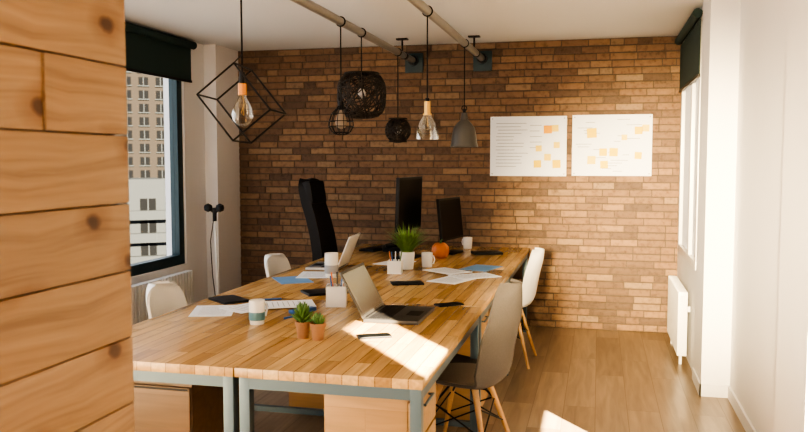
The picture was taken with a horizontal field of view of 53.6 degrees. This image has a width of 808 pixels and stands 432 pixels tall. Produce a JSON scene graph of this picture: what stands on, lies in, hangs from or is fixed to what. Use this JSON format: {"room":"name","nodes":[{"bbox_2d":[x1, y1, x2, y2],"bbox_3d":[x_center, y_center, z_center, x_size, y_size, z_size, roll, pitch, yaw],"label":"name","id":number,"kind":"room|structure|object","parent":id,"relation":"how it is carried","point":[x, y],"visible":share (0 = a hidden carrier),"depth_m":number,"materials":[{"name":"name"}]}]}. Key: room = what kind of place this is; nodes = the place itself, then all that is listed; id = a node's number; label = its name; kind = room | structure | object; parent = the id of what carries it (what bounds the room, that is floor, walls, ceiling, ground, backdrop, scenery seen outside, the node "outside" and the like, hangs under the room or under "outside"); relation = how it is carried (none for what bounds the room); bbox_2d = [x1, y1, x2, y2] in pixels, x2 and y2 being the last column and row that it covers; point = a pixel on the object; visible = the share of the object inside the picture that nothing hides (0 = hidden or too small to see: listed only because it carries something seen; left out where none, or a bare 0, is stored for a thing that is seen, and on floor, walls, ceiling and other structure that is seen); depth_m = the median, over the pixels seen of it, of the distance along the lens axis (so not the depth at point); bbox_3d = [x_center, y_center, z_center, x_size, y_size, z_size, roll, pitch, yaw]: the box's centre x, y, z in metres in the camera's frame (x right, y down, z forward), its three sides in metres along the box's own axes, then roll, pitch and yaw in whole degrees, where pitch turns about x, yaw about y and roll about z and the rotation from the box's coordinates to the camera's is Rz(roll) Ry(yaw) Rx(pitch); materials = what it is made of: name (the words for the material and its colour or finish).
{"room":"open-plan office","nodes":[
{"label":"open-plan office","id":0,"kind":"room"},
{"bbox_2d":[0,0,134,431],"bbox_3d":[-0.946,0.220,0.145,0.100,2.600,3.004,1,4,14],"label":"wall","id":1,"kind":"structure","parent":0,"point":[66,346],"depth_m":1.39,"materials":[{"name":"brown wood"}]},
{"bbox_2d":[131,43,240,302],"bbox_3d":[-2.884,-0.017,3.541,0.323,2.600,9.900,1,4,14],"label":"wall","id":2,"kind":"structure","parent":0,"point":[211,162],"depth_m":7.49,"materials":[{"name":"paint"}]},
{"bbox_2d":[125,79,184,276],"bbox_3d":[-2.573,-0.402,4.883,0.080,1.980,4.700,1,4,14],"label":"window","id":3,"kind":"structure","parent":2,"relation":"in","point":[177,257],"depth_m":7.09,"materials":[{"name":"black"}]},
{"bbox_2d":[118,22,196,82],"bbox_3d":[-2.466,-1.220,4.861,0.078,0.365,4.820,1,4,14],"label":"roller blind","id":4,"kind":"object","parent":2,"relation":"attached to","point":[151,52],"visible":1,"depth_m":6.64,"materials":[{"name":"grey fabric"}]},
{"bbox_2d":[131,270,193,324],"bbox_3d":[-2.138,0.819,6.280,0.095,0.550,1.850,1,4,14],"label":"radiator","id":5,"kind":"object","parent":2,"relation":"attached to","point":[184,279],"visible":0.2,"depth_m":6.43,"materials":[{"name":"white metal"}]},
{"bbox_2d":[124,0,703,50],"bbox_3d":[-0.743,-1.327,2.926,4.730,0.100,9.900,1,4,14],"label":"ceiling","id":6,"kind":"structure","parent":0,"point":[266,24],"depth_m":6.19,"materials":[{"name":"paint"}]},
{"bbox_2d":[196,0,285,143],"bbox_3d":[-0.785,-0.790,3.872,0.365,0.874,0.276,1,4,8],"label":"pendant lamp","id":7,"kind":"object","parent":6,"relation":"hanging from","point":[242,86],"visible":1,"depth_m":3.87,"materials":[{"name":"black metal"}]},
{"bbox_2d":[328,16,353,134],"bbox_3d":[-0.422,-0.937,5.351,0.173,0.788,0.173,1,4,14],"label":"pendant lamp","id":8,"kind":"object","parent":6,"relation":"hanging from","point":[341,122],"visible":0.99,"depth_m":5.35,"materials":[{"name":"black metal"}]},
{"bbox_2d":[337,28,385,118],"bbox_3d":[-0.309,-1.036,5.812,0.358,0.654,0.358,1,4,14],"label":"pendant lamp","id":9,"kind":"object","parent":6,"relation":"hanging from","point":[374,77],"visible":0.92,"depth_m":5.71,"materials":[{"name":"black wicker"}]},
{"bbox_2d":[385,48,410,142],"bbox_3d":[-0.053,-1.032,6.864,0.222,0.808,0.223,1,4,14],"label":"pendant lamp","id":10,"kind":"object","parent":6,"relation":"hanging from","point":[389,129],"visible":0.98,"depth_m":6.82,"materials":[{"name":"black wicker"}]},
{"bbox_2d":[238,36,681,332],"bbox_3d":[0.386,-0.299,7.577,4.360,2.600,0.210,1,4,14],"label":"wall","id":11,"kind":"structure","parent":0,"point":[609,244],"depth_m":7.36,"materials":[{"name":"brick"}]},
{"bbox_2d":[291,0,422,72],"bbox_3d":[-0.997,-1.150,2.975,0.170,0.260,9.250,1,4,14],"label":"ceiling pipe","id":12,"kind":"object","parent":11,"relation":"attached to","point":[413,61],"depth_m":5.98,"materials":[{"name":"beige wood"}]},
{"bbox_2d":[407,0,491,70],"bbox_3d":[-0.375,-1.140,2.824,0.170,0.260,9.250,1,4,14],"label":"ceiling pipe","id":13,"kind":"object","parent":11,"relation":"attached to","point":[482,60],"depth_m":6.14,"materials":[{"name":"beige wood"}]},
{"bbox_2d":[416,5,438,139],"bbox_3d":[0.145,-0.892,4.979,0.146,0.825,0.146,1,4,14],"label":"pendant lamp","id":14,"kind":"object","parent":13,"relation":"hanging from","point":[426,102],"visible":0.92,"depth_m":4.98,"materials":[{"name":"clear glass"}]},
{"bbox_2d":[450,39,477,146],"bbox_3d":[0.479,-0.975,6.346,0.224,0.850,0.224,1,4,14],"label":"pendant lamp","id":15,"kind":"object","parent":13,"relation":"hanging from","point":[464,133],"visible":0.94,"depth_m":6.30,"materials":[{"name":"grey metal"}]},
{"bbox_2d":[490,116,566,175],"bbox_3d":[1.125,-0.633,7.258,0.687,0.540,0.008,1,4,14],"label":"whiteboard","id":16,"kind":"object","parent":11,"relation":"attached to","point":[519,145],"visible":1,"depth_m":7.26,"materials":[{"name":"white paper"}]},
{"bbox_2d":[572,114,652,175],"bbox_3d":[1.839,-0.626,7.084,0.685,0.540,0.008,1,4,14],"label":"whiteboard","id":17,"kind":"object","parent":11,"relation":"attached to","point":[602,145],"visible":1,"depth_m":7.08,"materials":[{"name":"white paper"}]},
{"bbox_2d":[254,326,745,431],"bbox_3d":[-0.743,1.366,3.115,4.730,0.100,9.900,1,4,14],"label":"floor","id":18,"kind":"structure","parent":0,"point":[578,380],"depth_m":5.21,"materials":[{"name":"laminate"}]},
{"bbox_2d":[146,281,186,318],"bbox_3d":[-1.193,0.800,4.526,0.513,0.840,0.455,1,4,11],"label":"dining chair","id":19,"kind":"object","parent":18,"relation":"on","point":[162,297],"visible":0.24,"depth_m":4.61,"materials":[{"name":"white plastic"}]},
{"bbox_2d":[132,380,239,431],"bbox_3d":[-1.029,0.964,3.456,0.500,0.655,0.478,1,4,14],"label":"drawer pedestal","id":20,"kind":"object","parent":18,"relation":"on","point":[158,406],"visible":0.22,"depth_m":3.20,"materials":[{"name":"brown wood"}]},
{"bbox_2d":[204,204,223,295],"bbox_3d":[-1.682,0.455,7.253,0.218,1.140,0.218,-3,5,-39],"label":"pole stand","id":21,"kind":"object","parent":18,"relation":"on","point":[208,207],"visible":0.63,"depth_m":7.22,"materials":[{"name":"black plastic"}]},
{"bbox_2d":[129,295,350,431],"bbox_3d":[-0.865,0.889,3.846,0.812,0.750,1.471,1,4,14],"label":"office desk","id":22,"kind":"object","parent":18,"relation":"on","point":[173,346],"visible":0.42,"depth_m":3.41,"materials":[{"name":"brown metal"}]},
{"bbox_2d":[188,305,232,316],"bbox_3d":[-0.987,0.490,4.145,0.210,0.004,0.297,0,4,-6],"label":"paper sheet","id":23,"kind":"object","parent":22,"relation":"on","point":[206,310],"visible":1,"depth_m":4.11,"materials":[{"name":"white paper"}]},
{"bbox_2d":[208,295,248,304],"bbox_3d":[-0.974,0.465,4.449,0.150,0.012,0.210,-3,5,-38],"label":"notebook","id":24,"kind":"object","parent":22,"relation":"on","point":[227,299],"visible":0.93,"depth_m":4.42,"materials":[{"name":"black plastic"}]},
{"bbox_2d":[217,303,265,313],"bbox_3d":[-0.801,0.481,4.233,0.210,0.004,0.297,4,5,42],"label":"paper sheet","id":25,"kind":"object","parent":22,"relation":"on","point":[241,308],"visible":0.52,"depth_m":4.18,"materials":[{"name":"white paper"}]},
{"bbox_2d":[249,299,267,324],"bbox_3d":[-0.690,0.457,3.820,0.102,0.115,0.077,-2,4,-25],"label":"coffee mug","id":26,"kind":"object","parent":22,"relation":"on","point":[257,313],"visible":1,"depth_m":3.79,"materials":[{"name":"white ceramic"}]},
{"bbox_2d":[265,298,281,299],"bbox_3d":[-0.754,0.465,4.468,0.140,0.009,0.010,-1,4,-19],"label":"pen","id":27,"kind":"object","parent":22,"relation":"on","point":[267,298],"visible":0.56,"depth_m":4.47,"materials":[{"name":"blue plastic"}]},
{"bbox_2d":[265,299,315,308],"bbox_3d":[-0.631,0.473,4.294,0.297,0.004,0.210,-1,4,-13],"label":"paper sheet","id":28,"kind":"object","parent":22,"relation":"on","point":[287,303],"visible":0.82,"depth_m":4.30,"materials":[{"name":"white paper"}]},
{"bbox_2d":[289,306,316,313],"bbox_3d":[-0.521,0.484,4.113,0.150,0.020,0.045,-4,6,-45],"label":"case","id":29,"kind":"object","parent":22,"relation":"on","point":[312,308],"visible":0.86,"depth_m":4.12,"materials":[{"name":"blue"}]},
{"bbox_2d":[326,272,346,306],"bbox_3d":[-0.362,0.388,4.294,0.106,0.186,0.106,0,4,-1],"label":"pen holder","id":30,"kind":"object","parent":22,"relation":"on","point":[336,294],"visible":0.88,"depth_m":4.25,"materials":[{"name":"white plastic"}]},
{"bbox_2d":[264,253,290,276],"bbox_3d":[-0.789,0.704,5.968,0.513,0.830,0.455,1,4,14],"label":"dining chair","id":31,"kind":"object","parent":18,"relation":"on","point":[274,263],"visible":0.25,"depth_m":6.07,"materials":[{"name":"white plastic"}]},
{"bbox_2d":[289,392,323,408],"bbox_3d":[-0.459,0.884,4.988,0.380,0.600,0.468,1,4,14],"label":"drawer pedestal","id":32,"kind":"object","parent":18,"relation":"on","point":[296,399],"visible":0.09,"depth_m":4.79,"materials":[{"name":"brown wood"}]},
{"bbox_2d":[219,263,405,300],"bbox_3d":[-0.516,0.789,5.273,0.812,0.750,1.466,1,4,14],"label":"office desk","id":33,"kind":"object","parent":18,"relation":"on","point":[268,287],"visible":0.09,"depth_m":4.99,"materials":[{"name":"brown wood"}]},
{"bbox_2d":[272,276,313,283],"bbox_3d":[-0.726,0.416,5.211,0.210,0.003,0.297,-2,4,-21],"label":"paper sheet","id":34,"kind":"object","parent":33,"relation":"on","point":[290,279],"visible":0.93,"depth_m":5.17,"materials":[{"name":"blue paper"}]},
{"bbox_2d":[296,271,327,277],"bbox_3d":[-0.604,0.398,5.417,0.210,0.004,0.297,0,4,2],"label":"paper sheet","id":35,"kind":"object","parent":33,"relation":"on","point":[305,274],"visible":0.82,"depth_m":5.37,"materials":[{"name":"white paper"}]},
{"bbox_2d":[300,288,347,296],"bbox_3d":[-0.469,0.446,4.706,0.240,0.014,0.170,-2,4,-25],"label":"notebook","id":36,"kind":"object","parent":33,"relation":"on","point":[309,292],"visible":0.63,"depth_m":4.67,"materials":[{"name":"black plastic"}]},
{"bbox_2d":[324,252,338,277],"bbox_3d":[-0.482,0.327,5.320,0.094,0.165,0.094,1,4,14],"label":"tumbler","id":37,"kind":"object","parent":33,"relation":"on","point":[331,258],"visible":0.87,"depth_m":5.28,"materials":[{"name":"white ceramic"}]},
{"bbox_2d":[305,233,359,269],"bbox_3d":[-0.513,0.254,5.813,0.325,0.240,0.340,1,4,10],"label":"laptop","id":38,"kind":"object","parent":33,"relation":"on","point":[350,245],"visible":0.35,"depth_m":5.76,"materials":[{"name":"silver metal"}]},
{"bbox_2d":[387,251,402,273],"bbox_3d":[-0.061,0.320,5.527,0.096,0.151,0.095,1,4,8],"label":"pen holder","id":39,"kind":"object","parent":33,"relation":"on","point":[394,266],"visible":1,"depth_m":5.49,"materials":[{"name":"white plastic"}]},
{"bbox_2d":[385,224,428,269],"bbox_3d":[0.022,0.207,5.739,0.390,0.346,0.440,1,4,14],"label":"potted grass plant","id":40,"kind":"object","parent":33,"relation":"on","point":[406,243],"visible":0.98,"depth_m":5.69,"materials":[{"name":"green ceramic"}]},
{"bbox_2d":[298,178,337,260],"bbox_3d":[-0.520,0.371,6.758,0.710,1.377,0.595,1,4,21],"label":"office chair","id":41,"kind":"object","parent":18,"relation":"on","point":[312,194],"visible":0.51,"depth_m":6.71,"materials":[{"name":"black leather"}]},
{"bbox_2d":[234,301,481,431],"bbox_3d":[-0.112,0.902,3.663,0.725,0.750,1.471,1,4,14],"label":"office desk","id":42,"kind":"object","parent":18,"relation":"on","point":[406,365],"visible":0.89,"depth_m":3.15,"materials":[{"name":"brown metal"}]},
{"bbox_2d":[291,302,312,338],"bbox_3d":[-0.444,0.454,3.519,0.101,0.163,0.106,-2,4,-23],"label":"potted succulent","id":43,"kind":"object","parent":42,"relation":"on","point":[302,316],"visible":1,"depth_m":3.50,"materials":[{"name":"green plant"}]},
{"bbox_2d":[310,312,325,340],"bbox_3d":[-0.375,0.479,3.478,0.072,0.120,0.072,1,4,14],"label":"potted succulent","id":44,"kind":"object","parent":42,"relation":"on","point":[318,325],"visible":1,"depth_m":3.46,"materials":[{"name":"green plant"}]},
{"bbox_2d":[356,333,391,338],"bbox_3d":[-0.132,0.530,3.536,0.148,0.009,0.072,-1,4,-13],"label":"smartphone","id":45,"kind":"object","parent":42,"relation":"on","point":[371,335],"visible":1,"depth_m":3.52,"materials":[{"name":"black plastic"}]},
{"bbox_2d":[339,263,433,324],"bbox_3d":[-0.078,0.381,4.008,0.392,0.239,0.390,1,4,14],"label":"laptop","id":46,"kind":"object","parent":42,"relation":"on","point":[357,280],"visible":1,"depth_m":3.98,"materials":[{"name":"grey metal"}]},
{"bbox_2d":[434,302,463,306],"bbox_3d":[0.242,0.476,4.308,0.148,0.009,0.072,-2,4,-25],"label":"smartphone","id":47,"kind":"object","parent":42,"relation":"on","point":[448,304],"visible":1,"depth_m":4.29,"materials":[{"name":"black plastic"}]},
{"bbox_2d":[309,244,431,265],"bbox_3d":[-0.167,0.689,6.700,0.812,0.750,1.471,1,4,14],"label":"office desk","id":48,"kind":"object","parent":18,"relation":"on","point":[368,258],"visible":0.11,"depth_m":6.55,"materials":[{"name":"brown wood"}]},
{"bbox_2d":[359,244,384,251],"bbox_3d":[-0.215,0.281,7.006,0.150,0.021,0.420,2,5,31],"label":"keyboard","id":49,"kind":"object","parent":48,"relation":"on","point":[374,248],"visible":0.6,"depth_m":6.87,"materials":[{"name":"black plastic"}]},
{"bbox_2d":[382,242,399,252],"bbox_3d":[-0.085,0.257,6.694,0.191,0.091,0.200,0,4,-3],"label":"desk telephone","id":50,"kind":"object","parent":48,"relation":"on","point":[391,247],"visible":0.59,"depth_m":6.60,"materials":[{"name":"black plastic"}]},
{"bbox_2d":[374,261,415,264],"bbox_3d":[-0.072,0.355,6.078,0.210,0.003,0.297,2,5,31],"label":"paper sheet","id":51,"kind":"object","parent":48,"relation":"on","point":[384,262],"visible":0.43,"depth_m":6.02,"materials":[{"name":"white paper"}]},
{"bbox_2d":[393,176,421,258],"bbox_3d":[0.031,0.012,6.392,0.170,0.645,0.530,2,4,21],"label":"computer monitor","id":52,"kind":"object","parent":48,"relation":"on","point":[408,189],"visible":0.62,"depth_m":6.33,"materials":[{"name":"black plastic"}]},
{"bbox_2d":[324,382,435,431],"bbox_3d":[-0.071,0.979,3.233,0.366,0.655,0.460,1,4,14],"label":"drawer pedestal","id":53,"kind":"object","parent":18,"relation":"on","point":[341,413],"visible":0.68,"depth_m":3.00,"materials":[{"name":"brown wood"}]},
{"bbox_2d":[376,267,510,405],"bbox_3d":[0.237,0.802,5.090,0.725,0.750,1.466,1,4,14],"label":"office desk","id":54,"kind":"object","parent":18,"relation":"on","point":[480,292],"visible":0.43,"depth_m":4.79,"materials":[{"name":"brown wood"}]},
{"bbox_2d":[390,280,423,285],"bbox_3d":[0.019,0.424,5.060,0.200,0.009,0.140,-1,4,-8],"label":"tablet computer","id":55,"kind":"object","parent":54,"relation":"on","point":[415,282],"visible":1,"depth_m":5.05,"materials":[{"name":"black plastic"}]},
{"bbox_2d":[424,267,470,274],"bbox_3d":[0.300,0.383,5.577,0.210,0.004,0.297,-3,5,-38],"label":"paper sheet","id":56,"kind":"object","parent":54,"relation":"on","point":[449,271],"visible":1,"depth_m":5.54,"materials":[{"name":"white paper"}]},
{"bbox_2d":[426,276,473,283],"bbox_3d":[0.314,0.415,5.215,0.210,0.004,0.297,3,5,34],"label":"paper sheet","id":57,"kind":"object","parent":54,"relation":"on","point":[448,279],"visible":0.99,"depth_m":5.17,"materials":[{"name":"white paper"}]},
{"bbox_2d":[448,273,501,279],"bbox_3d":[0.473,0.402,5.360,0.297,0.004,0.210,-2,4,-25],"label":"paper sheet","id":58,"kind":"object","parent":54,"relation":"on","point":[472,275],"visible":1,"depth_m":5.33,"materials":[{"name":"white paper"}]},
{"bbox_2d":[434,310,488,419],"bbox_3d":[0.319,0.868,4.832,0.366,0.655,0.500,1,4,14],"label":"drawer pedestal","id":59,"kind":"object","parent":18,"relation":"on","point":[458,401],"visible":0.14,"depth_m":4.59,"materials":[{"name":"brown wood"}]},
{"bbox_2d":[414,246,528,371],"bbox_3d":[0.585,0.702,6.517,0.725,0.750,1.471,1,4,14],"label":"office desk","id":60,"kind":"object","parent":18,"relation":"on","point":[512,259],"visible":0.25,"depth_m":6.35,"materials":[{"name":"brown wood"}]},
{"bbox_2d":[421,252,434,266],"bbox_3d":[0.173,0.320,5.850,0.084,0.105,0.108,-1,4,-17],"label":"coffee mug","id":61,"kind":"object","parent":60,"relation":"on","point":[427,257],"visible":1,"depth_m":5.83,"materials":[{"name":"white ceramic"}]},
{"bbox_2d":[431,239,448,258],"bbox_3d":[0.288,0.259,6.345,0.148,0.158,0.140,1,4,14],"label":"pumpkin","id":62,"kind":"object","parent":60,"relation":"on","point":[440,250],"visible":0.99,"depth_m":6.29,"materials":[{"name":"orange plant"}]},
{"bbox_2d":[436,197,462,254],"bbox_3d":[0.379,0.079,6.725,0.170,0.465,0.460,2,4,26],"label":"computer monitor","id":63,"kind":"object","parent":60,"relation":"on","point":[449,215],"visible":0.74,"depth_m":6.67,"materials":[{"name":"black plastic"}]},
{"bbox_2d":[461,237,471,248],"bbox_3d":[0.561,0.236,7.083,0.084,0.100,0.108,-1,4,-9],"label":"coffee mug","id":64,"kind":"object","parent":60,"relation":"on","point":[466,241],"visible":1,"depth_m":7.04,"materials":[{"name":"white ceramic"}]},
{"bbox_2d":[460,264,502,271],"bbox_3d":[0.558,0.375,5.792,0.210,0.003,0.297,2,5,31],"label":"paper sheet","id":65,"kind":"object","parent":60,"relation":"on","point":[476,267],"visible":1,"depth_m":5.80,"materials":[{"name":"blue paper"}]},
{"bbox_2d":[471,250,502,254],"bbox_3d":[0.689,0.306,6.663,0.240,0.020,0.160,-1,4,-8],"label":"notebook","id":66,"kind":"object","parent":60,"relation":"on","point":[487,252],"visible":1,"depth_m":6.59,"materials":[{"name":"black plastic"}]},
{"bbox_2d":[436,278,522,431],"bbox_3d":[0.335,0.782,3.993,0.514,0.949,0.491,2,4,26],"label":"dining chair","id":67,"kind":"object","parent":18,"relation":"on","point":[493,363],"visible":0.79,"depth_m":3.83,"materials":[{"name":"grey plastic"}]},
{"bbox_2d":[489,248,543,368],"bbox_3d":[0.806,0.675,6.092,0.514,0.870,0.455,1,4,17],"label":"dining chair","id":68,"kind":"object","parent":18,"relation":"on","point":[531,277],"visible":0.56,"depth_m":5.91,"materials":[{"name":"white plastic"}]},
{"bbox_2d":[677,0,807,431],"bbox_3d":[1.411,0.056,2.496,0.235,2.600,9.900,1,4,14],"label":"wall","id":69,"kind":"structure","parent":0,"point":[747,318],"depth_m":4.45,"materials":[{"name":"paint"}]},
{"bbox_2d":[667,275,689,363],"bbox_3d":[2.173,0.810,6.335,0.095,0.560,0.900,1,4,14],"label":"radiator","id":70,"kind":"object","parent":69,"relation":"attached to","point":[678,308],"visible":1,"depth_m":5.98,"materials":[{"name":"white metal"}]},
{"bbox_2d":[678,20,702,269],"bbox_3d":[2.242,-0.530,6.220,0.060,1.750,1.290,1,4,14],"label":"window","id":71,"kind":"structure","parent":69,"relation":"in","point":[691,96],"depth_m":6.11,"materials":[{"name":"white glass"}]},
{"bbox_2d":[675,8,702,92],"bbox_3d":[2.180,-1.242,6.170,0.066,0.468,1.360,1,4,14],"label":"roller blind","id":72,"kind":"object","parent":71,"relation":"attached to","point":[690,48],"visible":1,"depth_m":5.99,"materials":[{"name":"grey fabric"}]},
{"bbox_2d":[692,367,755,431],"bbox_3d":[1.886,1.167,4.671,0.185,0.080,1.890,1,4,14],"label":"baseboard","id":73,"kind":"structure","parent":69,"relation":"attached to","point":[706,390],"depth_m":5.16,"materials":[{"name":"paint"}]},
{"label":"outside","id":74,"kind":"structure","parent":0,"visible":0},
{"bbox_2d":[113,71,166,252],"bbox_3d":[-63.367,-19.739,160.860,34.000,100.000,15.300,-1,4,-18],"label":"apartment building","id":75,"kind":"structure","parent":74,"point":[145,101],"depth_m":157.36,"materials":[{"name":"beige concrete"}]},
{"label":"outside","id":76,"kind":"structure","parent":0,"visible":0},
{"bbox_2d":[117,178,166,263],"bbox_3d":[-45.480,14.636,106.513,26.000,39.000,11.200,-2,4,-24],"label":"apartment building","id":77,"kind":"structure","parent":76,"point":[147,207],"depth_m":105.55,"materials":[{"name":"white concrete"}]}
]}

